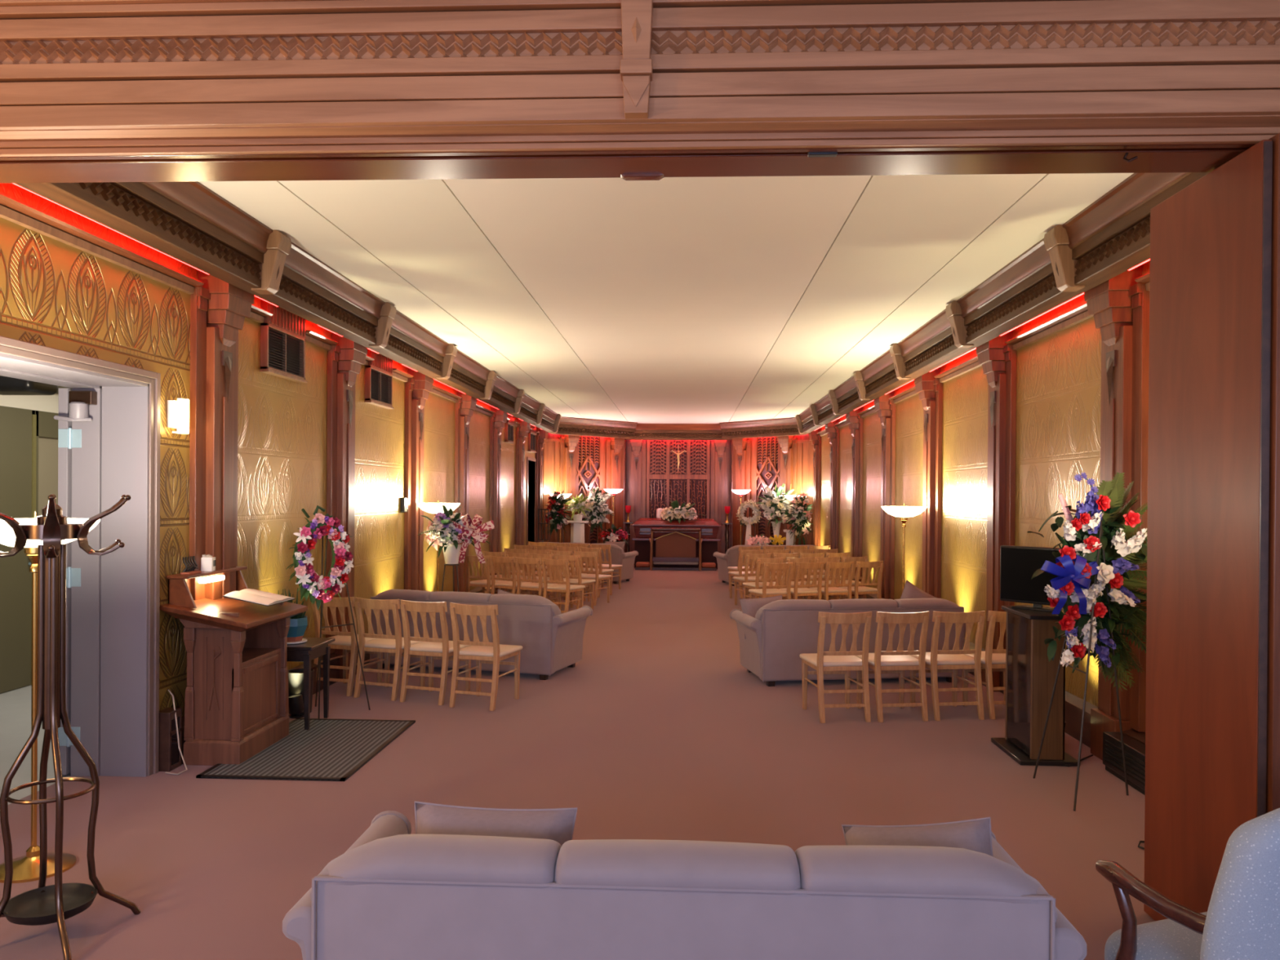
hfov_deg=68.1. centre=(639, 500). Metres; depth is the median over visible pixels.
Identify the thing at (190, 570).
card stand
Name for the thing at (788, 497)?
lamp
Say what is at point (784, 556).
chair
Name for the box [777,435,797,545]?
pilaster
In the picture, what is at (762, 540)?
flower basket
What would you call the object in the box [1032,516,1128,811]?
easel
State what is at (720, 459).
pilaster
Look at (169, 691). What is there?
lamp cord
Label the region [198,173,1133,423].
ceiling
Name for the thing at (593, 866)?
cushion
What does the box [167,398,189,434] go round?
wall sconce
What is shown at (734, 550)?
cushion
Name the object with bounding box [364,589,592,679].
sofa
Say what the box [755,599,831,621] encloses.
cushion
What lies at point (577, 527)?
pedestal
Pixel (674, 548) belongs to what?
kneeler
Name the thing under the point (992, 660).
chair
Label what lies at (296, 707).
uplight
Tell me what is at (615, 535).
flower basket
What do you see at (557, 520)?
standing spray
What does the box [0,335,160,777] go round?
door frame
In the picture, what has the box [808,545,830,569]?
chair
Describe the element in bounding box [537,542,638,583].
sofa
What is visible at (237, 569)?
shelf
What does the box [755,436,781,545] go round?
screen
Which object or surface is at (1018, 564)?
television
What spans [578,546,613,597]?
chair
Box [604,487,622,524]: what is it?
lamp
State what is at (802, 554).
chair
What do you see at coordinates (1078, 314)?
ledge
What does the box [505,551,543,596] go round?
chair
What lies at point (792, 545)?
cushion
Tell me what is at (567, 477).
pilaster
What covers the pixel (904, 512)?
lamp
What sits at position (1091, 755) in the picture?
power cord
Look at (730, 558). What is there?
sofa
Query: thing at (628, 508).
stand
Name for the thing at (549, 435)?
wall
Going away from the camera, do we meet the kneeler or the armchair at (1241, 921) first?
the armchair at (1241, 921)
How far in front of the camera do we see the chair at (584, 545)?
17.10 m
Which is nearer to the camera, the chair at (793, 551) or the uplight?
the uplight
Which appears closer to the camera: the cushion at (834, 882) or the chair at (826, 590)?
the cushion at (834, 882)
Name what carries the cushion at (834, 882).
on the sofa at (395, 893)
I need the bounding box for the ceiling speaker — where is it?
[0,375,57,395]
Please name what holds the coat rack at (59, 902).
on the floor
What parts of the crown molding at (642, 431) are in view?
cornice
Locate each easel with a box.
[315,536,370,718]
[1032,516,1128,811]
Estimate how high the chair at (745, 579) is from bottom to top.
0.835 m
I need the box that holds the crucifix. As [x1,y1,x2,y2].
[670,444,686,471]
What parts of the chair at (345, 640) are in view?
leg, rail, rail, seat frame, leg, leg, seat, leg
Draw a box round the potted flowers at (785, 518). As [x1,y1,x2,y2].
[777,511,795,529]
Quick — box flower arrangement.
[780,493,813,545]
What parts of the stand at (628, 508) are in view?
glass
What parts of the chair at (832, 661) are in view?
leg, leg, seat, seat frame, rail, rail, leg, leg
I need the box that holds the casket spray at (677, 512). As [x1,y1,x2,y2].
[659,500,705,524]
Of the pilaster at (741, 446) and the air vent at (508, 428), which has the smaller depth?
the air vent at (508, 428)
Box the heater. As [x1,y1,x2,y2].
[1102,731,1145,795]
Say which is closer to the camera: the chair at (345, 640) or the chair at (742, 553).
the chair at (345, 640)
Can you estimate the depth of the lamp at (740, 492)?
21.86 m
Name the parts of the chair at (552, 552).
rail, leg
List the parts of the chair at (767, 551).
rail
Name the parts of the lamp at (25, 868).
lamp shade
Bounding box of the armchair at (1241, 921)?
[1095,808,1279,959]
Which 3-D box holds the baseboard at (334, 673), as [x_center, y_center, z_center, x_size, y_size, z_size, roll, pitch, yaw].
[-2.538,1.492,13.553,0.095,0.262,15.580,0,0,3]
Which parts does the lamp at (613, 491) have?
lamp shade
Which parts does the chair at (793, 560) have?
leg, seat, rail, rail, leg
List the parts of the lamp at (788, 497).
lamp shade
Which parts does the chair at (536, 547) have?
rail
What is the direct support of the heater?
on the floor
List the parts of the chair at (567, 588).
leg, rail, rail, leg, seat frame, seat, leg, leg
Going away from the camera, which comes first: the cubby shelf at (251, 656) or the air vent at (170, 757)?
the air vent at (170, 757)
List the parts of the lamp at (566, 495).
lamp shade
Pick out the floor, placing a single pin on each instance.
(660, 731)
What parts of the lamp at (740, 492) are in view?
lamp shade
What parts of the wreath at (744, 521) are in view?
easel leg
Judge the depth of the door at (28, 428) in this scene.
8.19 m
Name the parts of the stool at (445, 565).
leg, leg, leg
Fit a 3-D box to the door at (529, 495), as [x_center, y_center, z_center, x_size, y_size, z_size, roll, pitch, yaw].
[-2.369,0.357,19.773,0.220,2.480,1.090,0,0,3]
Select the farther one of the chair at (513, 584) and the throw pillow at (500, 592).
the chair at (513, 584)
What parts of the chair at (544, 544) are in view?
rail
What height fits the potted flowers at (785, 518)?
0.423 m
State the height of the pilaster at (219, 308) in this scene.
3.260 m
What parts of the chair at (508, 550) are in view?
rail, leg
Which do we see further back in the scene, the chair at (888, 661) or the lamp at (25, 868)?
the chair at (888, 661)
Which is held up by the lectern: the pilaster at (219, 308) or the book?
the book
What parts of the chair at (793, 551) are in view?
rail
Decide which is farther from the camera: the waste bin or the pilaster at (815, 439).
the pilaster at (815, 439)
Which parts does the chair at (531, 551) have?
rail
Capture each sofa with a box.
[282,810,1086,959]
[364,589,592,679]
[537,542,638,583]
[713,545,825,586]
[729,598,966,686]
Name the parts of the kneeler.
rail, arched panel, arch trim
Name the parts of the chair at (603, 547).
leg, rail, seat frame, leg, seat, leg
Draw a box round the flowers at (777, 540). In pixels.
[768,534,786,545]
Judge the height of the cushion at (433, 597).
0.404 m
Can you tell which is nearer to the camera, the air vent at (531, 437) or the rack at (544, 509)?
the air vent at (531, 437)
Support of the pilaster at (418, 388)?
attached to the wall at (55, 294)
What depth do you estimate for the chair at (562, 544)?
17.33 m
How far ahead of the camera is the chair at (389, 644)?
7.91 m
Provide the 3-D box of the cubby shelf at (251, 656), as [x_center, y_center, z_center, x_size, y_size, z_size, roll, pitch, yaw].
[-2.646,1.042,6.268,0.270,0.025,0.640,0,0,3]
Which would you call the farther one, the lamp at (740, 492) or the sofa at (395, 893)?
the lamp at (740, 492)
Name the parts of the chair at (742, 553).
leg, leg, seat, rail, leg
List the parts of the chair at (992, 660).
leg, seat, leg, seat frame, rail, rail, leg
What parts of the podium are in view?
glass door, plate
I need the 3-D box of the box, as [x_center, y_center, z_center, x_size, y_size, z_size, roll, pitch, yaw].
[-2.856,0.414,6.276,0.071,0.108,0.120,0,0,-9]
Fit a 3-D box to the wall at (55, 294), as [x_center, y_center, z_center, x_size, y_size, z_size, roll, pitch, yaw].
[-2.848,-0.174,12.370,0.444,3.600,18.160,0,0,3]
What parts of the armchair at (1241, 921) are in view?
arm, seat, backrest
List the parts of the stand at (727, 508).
glass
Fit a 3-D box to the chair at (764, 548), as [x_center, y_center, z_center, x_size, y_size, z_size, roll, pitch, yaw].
[2.289,1.225,16.954,0.432,0.835,0.521,0,0,-18]
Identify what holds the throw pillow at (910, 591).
on the sofa at (780, 631)
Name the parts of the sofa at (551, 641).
arm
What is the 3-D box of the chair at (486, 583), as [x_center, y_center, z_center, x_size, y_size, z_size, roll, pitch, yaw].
[-2.252,1.207,13.800,0.432,0.835,0.521,1,0,26]
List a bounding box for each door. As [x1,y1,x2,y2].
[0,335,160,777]
[0,386,71,693]
[526,457,536,545]
[1143,139,1272,920]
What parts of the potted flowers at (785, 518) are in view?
pot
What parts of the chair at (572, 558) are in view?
leg, rail, rail, leg, seat frame, leg, seat, leg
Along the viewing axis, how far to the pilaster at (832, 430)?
17.77 m
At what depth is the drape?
22.14 m
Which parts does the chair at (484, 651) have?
leg, rail, rail, leg, seat frame, seat, leg, leg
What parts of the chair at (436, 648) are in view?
leg, rail, rail, seat frame, leg, seat, leg, leg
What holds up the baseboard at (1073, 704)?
attached to the wall at (1059, 374)
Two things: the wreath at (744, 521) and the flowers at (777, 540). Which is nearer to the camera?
the flowers at (777, 540)
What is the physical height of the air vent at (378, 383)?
0.370 m
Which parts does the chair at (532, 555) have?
leg, rail, seat, leg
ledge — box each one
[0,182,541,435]
[815,258,1150,436]
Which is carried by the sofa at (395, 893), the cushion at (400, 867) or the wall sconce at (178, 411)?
the cushion at (400, 867)
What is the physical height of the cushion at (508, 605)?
0.404 m
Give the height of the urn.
0.242 m
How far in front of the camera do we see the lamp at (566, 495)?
21.13 m
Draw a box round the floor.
[0,564,1155,959]
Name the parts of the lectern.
corner post, carved stem, corner post, panel frame, corner post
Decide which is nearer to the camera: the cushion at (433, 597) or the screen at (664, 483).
the cushion at (433, 597)
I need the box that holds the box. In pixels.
[200,554,215,571]
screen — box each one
[575,435,600,543]
[645,440,711,518]
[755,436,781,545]
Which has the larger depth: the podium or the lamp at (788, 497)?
the lamp at (788, 497)
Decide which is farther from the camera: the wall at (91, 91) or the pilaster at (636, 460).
the pilaster at (636, 460)
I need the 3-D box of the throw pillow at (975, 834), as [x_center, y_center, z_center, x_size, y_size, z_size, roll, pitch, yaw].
[0.848,1.149,2.828,0.479,0.382,0.265,0,0,10]
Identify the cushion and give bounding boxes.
[310,834,561,901]
[373,589,432,600]
[428,591,493,603]
[488,594,560,616]
[554,839,800,894]
[589,543,623,553]
[725,545,761,555]
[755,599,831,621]
[760,545,791,549]
[791,545,817,549]
[794,844,1057,921]
[827,598,897,609]
[893,598,959,609]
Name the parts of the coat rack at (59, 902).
leg, leg, leg, leg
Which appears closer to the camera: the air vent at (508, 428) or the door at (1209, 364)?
the door at (1209, 364)
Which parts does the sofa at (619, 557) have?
panel, arm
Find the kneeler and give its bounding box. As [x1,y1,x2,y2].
[635,527,716,570]
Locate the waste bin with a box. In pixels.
[288,667,314,714]
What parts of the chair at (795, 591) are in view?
leg, seat, seat frame, rail, rail, leg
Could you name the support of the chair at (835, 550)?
on the floor
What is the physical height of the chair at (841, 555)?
0.835 m
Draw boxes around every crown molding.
[13,181,637,439]
[625,423,732,439]
[719,172,1209,439]
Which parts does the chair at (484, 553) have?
leg, rail, leg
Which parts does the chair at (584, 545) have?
rail, leg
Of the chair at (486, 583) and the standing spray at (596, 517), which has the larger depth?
the standing spray at (596, 517)
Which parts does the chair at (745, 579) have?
leg, leg, seat, seat frame, rail, rail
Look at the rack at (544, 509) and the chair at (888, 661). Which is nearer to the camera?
the chair at (888, 661)
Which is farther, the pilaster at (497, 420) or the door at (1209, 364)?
the pilaster at (497, 420)
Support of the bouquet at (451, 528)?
on the stool at (445, 565)
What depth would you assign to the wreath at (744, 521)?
21.59 m
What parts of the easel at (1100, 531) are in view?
leg, leg, leg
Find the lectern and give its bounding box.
[160,566,307,765]
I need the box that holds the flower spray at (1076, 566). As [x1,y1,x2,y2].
[1026,471,1147,691]
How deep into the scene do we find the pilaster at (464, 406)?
13.34 m
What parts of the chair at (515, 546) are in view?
rail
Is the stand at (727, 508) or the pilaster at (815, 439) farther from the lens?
the stand at (727, 508)
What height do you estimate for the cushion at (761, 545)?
0.404 m
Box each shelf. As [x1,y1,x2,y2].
[166,566,247,578]
[241,647,280,666]
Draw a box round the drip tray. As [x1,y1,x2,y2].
[0,883,98,925]
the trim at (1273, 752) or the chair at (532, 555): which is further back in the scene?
the chair at (532, 555)
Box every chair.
[311,596,382,696]
[353,597,426,701]
[400,600,471,705]
[448,602,522,711]
[467,555,506,593]
[482,551,516,593]
[488,555,532,595]
[503,547,538,595]
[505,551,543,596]
[513,544,546,592]
[515,556,558,604]
[526,548,562,599]
[528,541,547,565]
[529,553,565,601]
[534,545,564,592]
[541,558,585,613]
[547,542,570,567]
[549,550,586,602]
[555,554,595,608]
[556,546,590,572]
[568,542,590,588]
[573,551,611,605]
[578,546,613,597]
[590,543,622,589]
[727,546,760,591]
[728,549,763,598]
[733,553,770,604]
[742,557,783,598]
[748,562,792,599]
[753,546,784,567]
[754,549,788,576]
[760,552,797,598]
[772,556,812,599]
[779,561,823,599]
[786,545,807,553]
[790,548,813,598]
[798,552,824,599]
[799,556,840,599]
[799,611,871,723]
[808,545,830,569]
[808,561,853,600]
[811,548,838,597]
[812,551,849,599]
[828,555,867,599]
[838,560,884,599]
[855,611,928,722]
[909,610,985,720]
[962,610,1006,719]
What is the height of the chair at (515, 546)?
0.835 m
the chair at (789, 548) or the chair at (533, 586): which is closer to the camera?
the chair at (533, 586)
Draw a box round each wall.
[0,0,1279,183]
[0,182,535,716]
[542,432,809,552]
[820,260,1150,706]
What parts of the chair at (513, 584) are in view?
leg, rail, rail, seat frame, leg, seat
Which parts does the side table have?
leg, leg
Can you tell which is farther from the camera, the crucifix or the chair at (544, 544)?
the crucifix
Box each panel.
[542,438,559,542]
[791,439,813,545]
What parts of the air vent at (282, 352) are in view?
sill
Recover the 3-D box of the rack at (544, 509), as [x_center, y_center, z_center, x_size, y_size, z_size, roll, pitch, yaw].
[-2.079,0.892,20.276,0.240,1.410,0.240,0,0,3]
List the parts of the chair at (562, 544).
rail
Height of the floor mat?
0.014 m
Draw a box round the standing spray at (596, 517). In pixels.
[577,487,614,543]
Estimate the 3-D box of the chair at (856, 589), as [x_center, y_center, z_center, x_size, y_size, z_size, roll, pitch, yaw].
[3.067,1.247,13.143,0.432,0.835,0.521,0,0,-18]
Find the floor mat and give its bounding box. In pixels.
[195,718,415,781]
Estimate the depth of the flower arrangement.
20.34 m
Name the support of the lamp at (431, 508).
on the floor
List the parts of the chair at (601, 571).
rail, seat frame, seat, leg, leg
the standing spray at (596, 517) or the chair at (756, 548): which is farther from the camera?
the standing spray at (596, 517)
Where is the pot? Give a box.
[287,615,307,642]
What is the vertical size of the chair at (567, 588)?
0.835 m
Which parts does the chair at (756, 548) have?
seat, leg, seat frame, rail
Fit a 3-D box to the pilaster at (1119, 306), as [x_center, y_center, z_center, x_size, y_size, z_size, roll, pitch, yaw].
[3.050,0.065,6.151,0.215,3.260,0.580,0,0,3]
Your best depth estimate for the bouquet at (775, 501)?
21.22 m
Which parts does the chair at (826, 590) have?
leg, seat, seat frame, rail, rail, leg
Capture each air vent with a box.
[158,707,182,771]
[259,322,307,382]
[364,365,394,408]
[504,422,514,444]
[528,431,536,453]
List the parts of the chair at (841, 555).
rail, leg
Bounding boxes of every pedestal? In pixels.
[567,520,588,542]
[783,529,796,545]
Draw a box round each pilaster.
[189,270,253,599]
[325,332,367,679]
[404,367,433,590]
[453,390,477,592]
[488,406,507,593]
[515,417,530,545]
[535,426,547,542]
[559,435,579,542]
[604,437,625,542]
[626,440,646,551]
[710,440,729,554]
[732,438,751,546]
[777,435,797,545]
[808,427,821,546]
[824,418,839,569]
[845,406,863,599]
[873,391,895,599]
[914,367,942,598]
[975,329,1016,691]
[1084,264,1149,760]
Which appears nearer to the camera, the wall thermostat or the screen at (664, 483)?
the wall thermostat
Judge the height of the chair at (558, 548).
0.835 m
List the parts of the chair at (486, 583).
leg, rail, rail, seat frame, leg, seat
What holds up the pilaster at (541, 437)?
attached to the wall at (55, 294)
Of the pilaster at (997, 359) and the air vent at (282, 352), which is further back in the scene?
the pilaster at (997, 359)
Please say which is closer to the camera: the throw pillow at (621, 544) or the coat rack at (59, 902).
the coat rack at (59, 902)
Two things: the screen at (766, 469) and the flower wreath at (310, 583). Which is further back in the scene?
the screen at (766, 469)
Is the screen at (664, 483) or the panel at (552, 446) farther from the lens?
the screen at (664, 483)
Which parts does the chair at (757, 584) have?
leg, leg, seat, seat frame, rail, rail, leg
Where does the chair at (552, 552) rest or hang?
on the floor
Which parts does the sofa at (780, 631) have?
arm, arm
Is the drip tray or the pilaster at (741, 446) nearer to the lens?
the drip tray
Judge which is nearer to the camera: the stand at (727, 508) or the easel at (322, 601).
the easel at (322, 601)
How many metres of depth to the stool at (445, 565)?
10.52 m
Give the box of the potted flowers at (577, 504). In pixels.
[564,493,594,520]
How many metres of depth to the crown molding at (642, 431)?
22.98 m
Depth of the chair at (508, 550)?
15.37 m
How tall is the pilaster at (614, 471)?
3.260 m
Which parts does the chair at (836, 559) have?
leg, seat, rail, leg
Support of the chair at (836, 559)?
on the floor
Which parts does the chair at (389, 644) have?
leg, rail, rail, seat frame, leg, seat, leg, leg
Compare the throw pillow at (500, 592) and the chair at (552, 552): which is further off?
the chair at (552, 552)
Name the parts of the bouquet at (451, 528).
pot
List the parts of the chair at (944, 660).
leg, leg, seat, seat frame, leg, rail, rail, leg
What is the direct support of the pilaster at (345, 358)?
attached to the wall at (55, 294)
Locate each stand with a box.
[180,555,201,574]
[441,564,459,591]
[622,505,632,552]
[722,506,732,553]
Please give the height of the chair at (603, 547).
0.835 m
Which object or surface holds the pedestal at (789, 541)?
on the floor
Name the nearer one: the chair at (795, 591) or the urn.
the chair at (795, 591)
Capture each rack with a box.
[0,493,141,959]
[537,508,548,542]
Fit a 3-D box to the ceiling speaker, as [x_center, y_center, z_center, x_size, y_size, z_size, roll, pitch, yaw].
[-4.297,-0.976,6.509,0.440,0.485,0.320,0,0,3]
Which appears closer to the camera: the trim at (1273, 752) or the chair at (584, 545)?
the trim at (1273, 752)
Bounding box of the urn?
[656,507,663,518]
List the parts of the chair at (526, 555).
leg, rail, seat, leg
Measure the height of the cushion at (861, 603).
0.404 m
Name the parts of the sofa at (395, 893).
arm, panel, arm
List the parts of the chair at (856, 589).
leg, seat, seat frame, rail, rail, leg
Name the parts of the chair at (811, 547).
rail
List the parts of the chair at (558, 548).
rail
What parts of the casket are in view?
panel, handle rail, molding, molding, lid, panel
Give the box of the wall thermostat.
[400,497,408,512]
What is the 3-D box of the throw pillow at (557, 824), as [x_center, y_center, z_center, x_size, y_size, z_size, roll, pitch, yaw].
[-0.443,1.100,2.830,0.506,0.375,0.249,0,0,0]
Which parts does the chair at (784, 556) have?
rail, leg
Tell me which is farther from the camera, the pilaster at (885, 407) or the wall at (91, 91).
the pilaster at (885, 407)
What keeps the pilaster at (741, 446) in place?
attached to the wall at (549, 435)
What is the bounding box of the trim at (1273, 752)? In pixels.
[1266,133,1279,813]
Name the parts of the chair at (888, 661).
leg, leg, seat, seat frame, rail, leg, rail, leg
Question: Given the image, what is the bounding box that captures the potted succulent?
[278,587,307,644]
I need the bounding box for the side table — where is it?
[286,637,335,729]
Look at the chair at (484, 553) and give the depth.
14.51 m
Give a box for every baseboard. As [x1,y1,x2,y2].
[170,586,495,764]
[844,594,1145,747]
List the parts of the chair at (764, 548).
rail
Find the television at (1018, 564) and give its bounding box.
[1000,545,1063,612]
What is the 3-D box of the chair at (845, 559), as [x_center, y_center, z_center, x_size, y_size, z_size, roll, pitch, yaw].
[3.095,1.243,14.142,0.432,0.835,0.521,0,0,-18]
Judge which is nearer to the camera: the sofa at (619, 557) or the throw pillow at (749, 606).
the throw pillow at (749, 606)
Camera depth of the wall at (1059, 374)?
9.20 m
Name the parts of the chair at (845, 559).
leg, seat, rail, leg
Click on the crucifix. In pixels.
(677, 451)
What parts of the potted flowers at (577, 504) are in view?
pot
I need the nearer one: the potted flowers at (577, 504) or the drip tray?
the drip tray
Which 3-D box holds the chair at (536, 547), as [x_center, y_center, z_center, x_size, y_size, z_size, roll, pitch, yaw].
[-1.536,1.200,16.518,0.432,0.835,0.521,1,0,26]
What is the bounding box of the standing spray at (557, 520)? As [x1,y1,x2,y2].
[542,490,577,542]
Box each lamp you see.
[0,511,100,883]
[416,502,460,591]
[549,493,571,542]
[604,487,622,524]
[731,489,751,545]
[784,493,806,545]
[881,503,927,592]
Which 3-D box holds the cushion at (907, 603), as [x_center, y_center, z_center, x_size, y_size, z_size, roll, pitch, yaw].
[2.661,1.108,8.793,0.655,0.404,0.280,0,0,-8]
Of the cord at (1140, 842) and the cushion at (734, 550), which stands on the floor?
the cord at (1140, 842)
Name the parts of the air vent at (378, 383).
sill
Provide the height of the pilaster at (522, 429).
3.260 m
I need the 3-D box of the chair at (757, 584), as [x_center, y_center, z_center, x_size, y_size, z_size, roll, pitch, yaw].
[1.783,1.235,13.710,0.432,0.835,0.521,0,0,-18]
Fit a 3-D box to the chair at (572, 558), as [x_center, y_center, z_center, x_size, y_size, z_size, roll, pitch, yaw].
[-0.964,1.215,14.058,0.432,0.835,0.521,1,0,26]
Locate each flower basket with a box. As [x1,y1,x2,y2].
[598,524,630,544]
[746,533,770,546]
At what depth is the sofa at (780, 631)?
8.54 m
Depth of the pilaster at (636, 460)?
23.37 m
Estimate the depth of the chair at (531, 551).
15.16 m
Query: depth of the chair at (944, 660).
7.30 m
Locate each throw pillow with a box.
[414,800,577,845]
[497,589,514,594]
[604,541,625,550]
[739,595,782,639]
[841,817,993,857]
[900,579,937,599]
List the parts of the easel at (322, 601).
leg, leg, leg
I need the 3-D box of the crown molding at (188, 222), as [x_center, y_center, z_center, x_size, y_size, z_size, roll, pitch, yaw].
[-1.542,-1.632,13.303,2.062,0.398,19.440,0,0,3]
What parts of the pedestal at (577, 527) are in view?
plate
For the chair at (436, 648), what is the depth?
7.75 m
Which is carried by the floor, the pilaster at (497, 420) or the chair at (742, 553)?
the chair at (742, 553)
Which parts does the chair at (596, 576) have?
leg, rail, rail, leg, seat frame, seat, leg, leg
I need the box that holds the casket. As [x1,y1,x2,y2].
[631,518,721,568]
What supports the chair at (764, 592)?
on the floor
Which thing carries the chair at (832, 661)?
on the floor
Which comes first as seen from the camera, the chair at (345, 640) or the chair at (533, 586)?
the chair at (345, 640)
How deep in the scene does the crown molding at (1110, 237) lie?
7.03 m
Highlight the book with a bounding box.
[222,588,295,606]
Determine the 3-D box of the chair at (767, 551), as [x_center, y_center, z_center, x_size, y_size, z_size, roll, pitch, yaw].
[2.196,1.229,15.857,0.432,0.835,0.521,0,0,-18]
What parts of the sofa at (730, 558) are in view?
arm, panel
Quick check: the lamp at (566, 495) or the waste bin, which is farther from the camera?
the lamp at (566, 495)
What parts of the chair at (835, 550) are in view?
rail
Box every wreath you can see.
[286,505,353,609]
[735,499,761,545]
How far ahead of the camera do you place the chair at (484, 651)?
7.57 m
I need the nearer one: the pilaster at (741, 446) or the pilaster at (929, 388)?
the pilaster at (929, 388)
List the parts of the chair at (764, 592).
leg, seat, seat frame, rail, rail, leg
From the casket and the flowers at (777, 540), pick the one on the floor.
the casket
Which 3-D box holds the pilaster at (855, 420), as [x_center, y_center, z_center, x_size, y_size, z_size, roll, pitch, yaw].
[3.502,0.026,15.581,0.215,3.260,0.580,0,0,3]
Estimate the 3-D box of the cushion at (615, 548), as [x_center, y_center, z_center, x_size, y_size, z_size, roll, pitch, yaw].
[-0.640,1.043,18.408,0.655,0.404,0.280,0,0,19]
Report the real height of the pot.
0.171 m
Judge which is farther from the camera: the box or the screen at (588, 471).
the screen at (588, 471)
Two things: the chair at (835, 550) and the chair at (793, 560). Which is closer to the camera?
the chair at (793, 560)
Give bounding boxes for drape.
[634,540,717,568]
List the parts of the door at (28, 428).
panel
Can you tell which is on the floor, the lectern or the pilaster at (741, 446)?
the lectern
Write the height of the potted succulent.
0.397 m
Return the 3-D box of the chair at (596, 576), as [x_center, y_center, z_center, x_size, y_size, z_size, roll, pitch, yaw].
[-0.752,1.212,14.929,0.432,0.835,0.521,1,0,26]
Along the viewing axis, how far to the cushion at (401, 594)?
9.12 m
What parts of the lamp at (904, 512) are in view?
lamp shade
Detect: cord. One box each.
[164,689,187,774]
[1064,754,1093,766]
[1137,840,1144,849]
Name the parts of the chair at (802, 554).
leg, rail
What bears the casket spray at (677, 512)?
on the casket
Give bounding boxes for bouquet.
[417,504,494,564]
[754,483,795,537]
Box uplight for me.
[288,693,304,718]
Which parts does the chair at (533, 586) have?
leg, rail, rail, seat frame, seat, leg, leg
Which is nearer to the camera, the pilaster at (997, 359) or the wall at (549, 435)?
the pilaster at (997, 359)
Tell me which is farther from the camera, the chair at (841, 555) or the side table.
the chair at (841, 555)
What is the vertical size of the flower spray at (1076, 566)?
1.291 m
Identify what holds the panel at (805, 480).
attached to the wall at (1059, 374)
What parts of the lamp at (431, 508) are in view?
lamp shade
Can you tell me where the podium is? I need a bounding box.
[991,605,1077,766]

